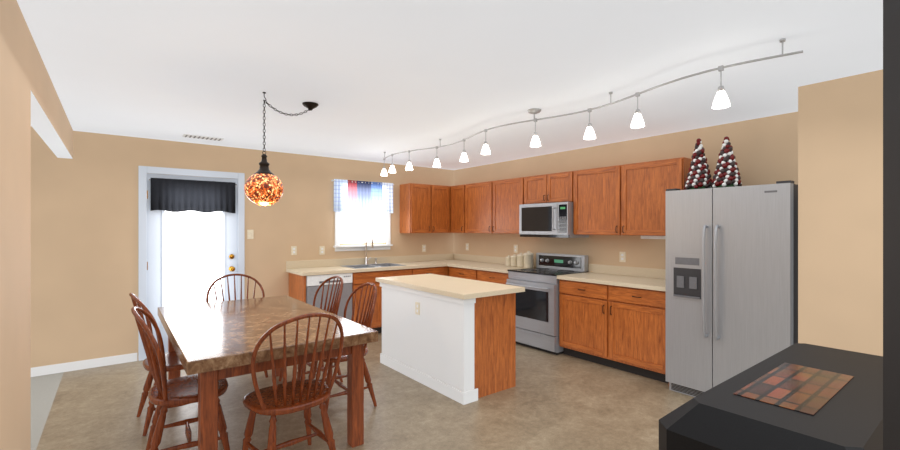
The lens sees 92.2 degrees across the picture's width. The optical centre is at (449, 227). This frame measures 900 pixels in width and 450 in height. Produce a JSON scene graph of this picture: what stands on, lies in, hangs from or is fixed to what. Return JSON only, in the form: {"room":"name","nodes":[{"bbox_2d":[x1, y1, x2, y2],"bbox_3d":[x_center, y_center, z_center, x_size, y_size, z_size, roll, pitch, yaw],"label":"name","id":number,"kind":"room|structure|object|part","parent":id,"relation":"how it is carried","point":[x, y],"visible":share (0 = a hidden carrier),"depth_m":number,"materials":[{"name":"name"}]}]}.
{"room":"kitchen","nodes":[
{"label":"kitchen","id":0,"kind":"room"},
{"bbox_2d":[0,0,75,449],"bbox_3d":[-1.374,0.230,1.124,0.120,2.440,8.200,0,0,-38],"label":"wall","id":1,"kind":"structure","parent":0,"point":[68,240],"depth_m":2.17,"materials":[{"name":"beige paint"}]},
{"bbox_2d":[31,353,136,376],"bbox_3d":[-4.677,1.405,3.746,3.200,0.090,0.011,0,0,-38],"label":"baseboard","id":2,"kind":"structure","parent":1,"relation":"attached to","point":[75,365],"depth_m":4.43,"materials":[{"name":"white wood"}]},
{"bbox_2d":[31,372,63,449],"bbox_3d":[-2.481,1.481,0.332,2.700,0.058,8.500,0,0,-38],"label":"floor","id":3,"kind":"structure","parent":0,"point":[44,388],"depth_m":3.65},
{"bbox_2d":[144,138,451,298],"bbox_3d":[-1.633,0.230,6.182,4.445,2.440,0.120,0,0,-38],"label":"wall","id":4,"kind":"structure","parent":0,"point":[303,217],"depth_m":5.78,"materials":[{"name":"beige paint"}]},
{"bbox_2d":[138,166,244,360],"bbox_3d":[-2.978,0.385,5.055,1.070,2.130,0.017,0,0,-38],"label":"door frame","id":5,"kind":"structure","parent":4,"relation":"attached to","point":[143,171],"depth_m":4.78,"materials":[{"name":"white wood"}]},
{"bbox_2d":[147,173,237,352],"bbox_3d":[-2.982,0.416,5.057,0.930,2.043,0.122,0,0,-38],"label":"entry door","id":6,"kind":"structure","parent":4,"relation":"in","point":[192,256],"depth_m":5.03,"materials":[{"name":"white glass"}]},
{"bbox_3d":[-2.966,-0.368,5.039,0.886,0.375,0.074,0,0,-38],"label":"valance door black","id":7,"kind":"part","parent":6,"relation":"part of","materials":[{"name":"black fabric"}]},
{"bbox_2d":[247,230,253,238],"bbox_3d":[-2.501,0.080,5.427,0.072,0.116,0.012,0,0,-38],"label":"light switch","id":8,"kind":"object","parent":4,"relation":"attached to","point":[250,234],"visible":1,"depth_m":5.43,"materials":[{"name":"beige plastic"}]},
{"bbox_2d":[291,246,296,254],"bbox_3d":[-2.075,0.300,5.759,0.072,0.116,0.008,0,0,-38],"label":"electrical outlet","id":9,"kind":"object","parent":4,"relation":"attached to","point":[293,250],"visible":1,"depth_m":5.76,"materials":[{"name":"beige plastic"}]},
{"bbox_2d":[320,246,324,254],"bbox_3d":[-1.770,0.310,5.994,0.072,0.116,0.008,0,0,-38],"label":"electrical outlet","id":10,"kind":"object","parent":4,"relation":"attached to","point":[322,250],"visible":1,"depth_m":5.99,"materials":[{"name":"beige plastic"}]},
{"bbox_2d":[333,179,392,250],"bbox_3d":[-1.282,-0.180,6.393,0.930,1.020,0.125,0,0,-38],"label":"kitchen window","id":11,"kind":"structure","parent":4,"relation":"in","point":[355,227],"depth_m":6.40,"materials":[{"name":"white glass"}]},
{"bbox_2d":[331,179,393,212],"bbox_3d":[-1.250,-0.454,6.351,0.990,0.463,0.077,0,0,-38],"label":"valance","id":12,"kind":"object","parent":11,"relation":"attached to","point":[361,196],"visible":0.98,"depth_m":6.33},
{"bbox_2d":[36,333,693,449],"bbox_3d":[0.644,1.480,2.748,5.200,0.060,8.500,0,0,-38],"label":"floor","id":13,"kind":"structure","parent":0,"point":[549,401],"depth_m":3.38,"materials":[{"name":"tile"}]},
{"bbox_2d":[129,293,186,435],"bbox_3d":[-2.125,0.963,3.297,0.514,0.981,0.540,0,0,-41],"label":"chair","id":14,"kind":"object","parent":13,"relation":"on","point":[173,362],"visible":0.33,"depth_m":3.15,"materials":[{"name":"brown wood"}]},
{"bbox_2d":[131,307,229,449],"bbox_3d":[-1.679,0.963,2.712,0.514,0.981,0.540,0,0,-34],"label":"chair","id":15,"kind":"object","parent":13,"relation":"on","point":[164,393],"visible":0.88,"depth_m":2.60,"materials":[{"name":"brown wood"}]},
{"bbox_2d":[206,274,267,377],"bbox_3d":[-2.095,0.963,4.283,0.540,0.981,0.514,0,0,-35],"label":"chair","id":16,"kind":"object","parent":13,"relation":"on","point":[234,275],"visible":0.31,"depth_m":4.44,"materials":[{"name":"brown wood"}]},
{"bbox_2d":[158,295,377,449],"bbox_3d":[-1.509,1.069,3.326,1.100,0.762,1.950,0,0,-38],"label":"dining table","id":17,"kind":"object","parent":13,"relation":"on","point":[210,344],"visible":0.83,"depth_m":2.85,"materials":[{"name":"wood"}]},
{"bbox_2d":[242,313,343,449],"bbox_3d":[-0.937,0.963,2.574,0.540,0.981,0.514,0,0,-42],"label":"chair","id":18,"kind":"object","parent":13,"relation":"on","point":[284,397],"visible":1,"depth_m":2.50,"materials":[{"name":"brown wood"}]},
{"bbox_2d":[279,276,342,382],"bbox_3d":[-1.287,0.963,4.101,0.514,0.981,0.540,0,0,-41],"label":"chair","id":19,"kind":"object","parent":13,"relation":"on","point":[334,309],"visible":0.42,"depth_m":4.17,"materials":[{"name":"brown wood"}]},
{"bbox_2d":[306,273,351,319],"bbox_3d":[-1.680,1.016,5.673,0.594,0.868,0.607,0,0,-38],"label":"dishwasher","id":20,"kind":"object","parent":13,"relation":"on","point":[314,283],"visible":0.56,"depth_m":5.43,"materials":[{"name":"silver metal"}]},
{"bbox_2d":[313,283,376,410],"bbox_3d":[-0.873,0.963,3.583,0.514,0.981,0.540,0,0,-36],"label":"chair","id":21,"kind":"object","parent":13,"relation":"on","point":[367,321],"visible":0.35,"depth_m":3.53,"materials":[{"name":"brown wood"}]},
{"bbox_2d":[286,183,475,332],"bbox_3d":[-0.853,0.388,6.309,2.807,2.125,0.627,0,0,-38],"label":"kitchen cabinets","id":22,"kind":"object","parent":13,"relation":"on","point":[425,208],"visible":0.46,"depth_m":6.48,"materials":[{"name":"brown wood"}]},
{"bbox_2d":[342,232,405,268],"bbox_3d":[-1.090,0.379,6.153,0.790,0.657,0.500,0,0,-38],"label":"sink","id":23,"kind":"object","parent":22,"relation":"in","point":[365,265],"visible":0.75,"depth_m":6.30,"materials":[{"name":"silver metal"}]},
{"bbox_2d":[380,282,515,404],"bbox_3d":[-0.053,1.014,4.313,0.683,0.871,1.422,0,0,-38],"label":"kitchen island","id":24,"kind":"object","parent":13,"relation":"on","point":[453,338],"depth_m":3.85,"materials":[{"name":"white wood"}]},
{"bbox_2d":[376,274,523,297],"bbox_3d":[-0.061,0.558,4.307,0.720,0.040,1.500,0,0,-38],"label":"island countertop","id":25,"kind":"structure","parent":24,"relation":"on","point":[430,283],"depth_m":4.05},
{"bbox_2d":[506,253,587,354],"bbox_3d":[1.177,0.892,5.370,0.701,1.115,0.764,0,0,-38],"label":"range","id":26,"kind":"object","parent":13,"relation":"on","point":[537,313],"visible":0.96,"depth_m":5.17,"materials":[{"name":"silver metal"}]},
{"bbox_2d":[447,157,691,382],"bbox_3d":[1.027,0.388,5.659,0.627,2.125,3.909,0,0,-38],"label":"kitchen cabinets","id":27,"kind":"object","parent":13,"relation":"on","point":[612,316],"visible":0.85,"depth_m":4.66,"materials":[{"name":"brown wood"}]},
{"bbox_2d":[505,255,510,265],"bbox_3d":[0.836,0.463,6.163,0.096,0.147,0.096,0,0,-38],"label":"canister","id":28,"kind":"object","parent":27,"relation":"on","point":[508,260],"visible":0.88,"depth_m":6.12,"materials":[{"name":"beige ceramic"}]},
{"bbox_2d":[511,254,516,266],"bbox_3d":[0.903,0.453,6.076,0.108,0.168,0.108,0,0,-38],"label":"canister","id":29,"kind":"object","parent":27,"relation":"on","point":[513,260],"visible":0.79,"depth_m":6.03,"materials":[{"name":"beige ceramic"}]},
{"bbox_2d":[517,253,523,266],"bbox_3d":[0.980,0.439,5.977,0.121,0.194,0.121,0,0,-38],"label":"canister","id":30,"kind":"object","parent":27,"relation":"on","point":[520,259],"visible":0.79,"depth_m":5.93,"materials":[{"name":"beige ceramic"}]},
{"bbox_2d":[524,251,533,267],"bbox_3d":[1.065,0.424,5.866,0.137,0.226,0.137,0,0,-38],"label":"canister","id":31,"kind":"object","parent":27,"relation":"on","point":[528,259],"visible":1,"depth_m":5.81,"materials":[{"name":"beige ceramic"}]},
{"bbox_2d":[519,202,588,237],"bbox_3d":[1.281,-0.097,5.464,0.459,0.423,0.775,0,0,-38],"label":"microwave","id":32,"kind":"object","parent":27,"relation":"attached to","point":[554,220],"visible":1,"depth_m":5.29,"materials":[{"name":"silver metal"}]},
{"bbox_2d":[666,180,797,396],"bbox_3d":[2.439,0.551,3.689,0.748,1.797,0.905,0,0,-38],"label":"fridge","id":33,"kind":"object","parent":13,"relation":"on","point":[731,282],"visible":0.83,"depth_m":3.47,"materials":[{"name":"silver metal"}]},
{"bbox_2d":[684,138,711,189],"bbox_3d":[2.315,-0.592,4.027,0.240,0.482,0.237,0,0,-38],"label":"tree","id":34,"kind":"object","parent":33,"relation":"on","point":[698,175],"visible":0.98,"depth_m":3.97,"materials":[{"name":"multicoloured plastic"}]},
{"bbox_2d":[711,136,741,187],"bbox_3d":[2.456,-0.582,3.845,0.240,0.462,0.237,0,0,-38],"label":"tree","id":35,"kind":"object","parent":33,"relation":"on","point":[726,173],"visible":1,"depth_m":3.79,"materials":[{"name":"multicoloured plastic"}]},
{"bbox_2d":[659,343,882,449],"bbox_3d":[1.221,0.974,1.433,1.195,0.953,0.515,0,0,-38],"label":"table","id":36,"kind":"object","parent":13,"relation":"on","point":[800,396],"visible":1,"depth_m":1.23,"materials":[{"name":"wood"}]},
{"bbox_2d":[17,0,882,169],"bbox_3d":[-0.424,-1.030,1.922,7.900,0.080,8.500,0,0,-38],"label":"ceiling","id":37,"kind":"structure","parent":0,"point":[375,80],"depth_m":2.67,"materials":[{"name":"white paint"}]},
{"bbox_2d":[182,134,223,140],"bbox_3d":[-2.689,-0.984,4.721,0.380,0.010,0.140,0,0,-38],"label":"ceiling vent","id":38,"kind":"object","parent":37,"relation":"in","point":[202,137],"visible":1,"depth_m":4.70,"materials":[{"name":"white metal"}]},
{"bbox_2d":[244,92,318,205],"bbox_3d":[-1.240,-0.576,3.256,0.564,0.827,0.274,0,0,-38],"label":"pendant lamp","id":39,"kind":"object","parent":37,"relation":"hanging from","point":[263,186],"visible":1,"depth_m":3.09,"materials":[{"name":"glass"}]},
{"bbox_2d":[381,38,802,175],"bbox_3d":[0.465,-0.835,3.963,0.257,0.306,4.406,0,0,-38],"label":"track light","id":40,"kind":"object","parent":37,"relation":"attached to","point":[721,100],"visible":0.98,"depth_m":3.27,"materials":[{"name":"white metal"}]},
{"bbox_2d":[452,113,791,271],"bbox_3d":[1.658,0.230,5.459,0.120,2.440,5.030,0,0,-38],"label":"wall","id":41,"kind":"structure","parent":0,"point":[762,147],"depth_m":4.87,"materials":[{"name":"beige paint"}]},
{"bbox_2d":[514,245,517,252],"bbox_3d":[0.950,0.300,6.270,0.008,0.116,0.072,0,0,-38],"label":"electrical outlet","id":42,"kind":"object","parent":41,"relation":"attached to","point":[515,248],"visible":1,"depth_m":6.26,"materials":[{"name":"beige plastic"}]},
{"bbox_2d":[619,252,625,261],"bbox_3d":[1.971,0.330,4.948,0.008,0.116,0.072,0,0,-38],"label":"electrical outlet","id":43,"kind":"object","parent":41,"relation":"attached to","point":[622,256],"visible":1,"depth_m":4.95,"materials":[{"name":"beige plastic"}]},
{"bbox_2d":[792,69,882,355],"bbox_3d":[3.483,0.230,1.789,0.120,2.440,3.250,0,0,-38],"label":"wall","id":44,"kind":"structure","parent":0,"point":[837,125],"depth_m":2.86,"materials":[{"name":"beige paint"}]},
{"bbox_2d":[883,0,899,449],"bbox_3d":[0.600,0.230,0.520,0.120,2.440,0.040,0,0,0],"label":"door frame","id":45,"kind":"structure","parent":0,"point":[891,224],"depth_m":0.53,"materials":[{"name":"black"}]}
]}

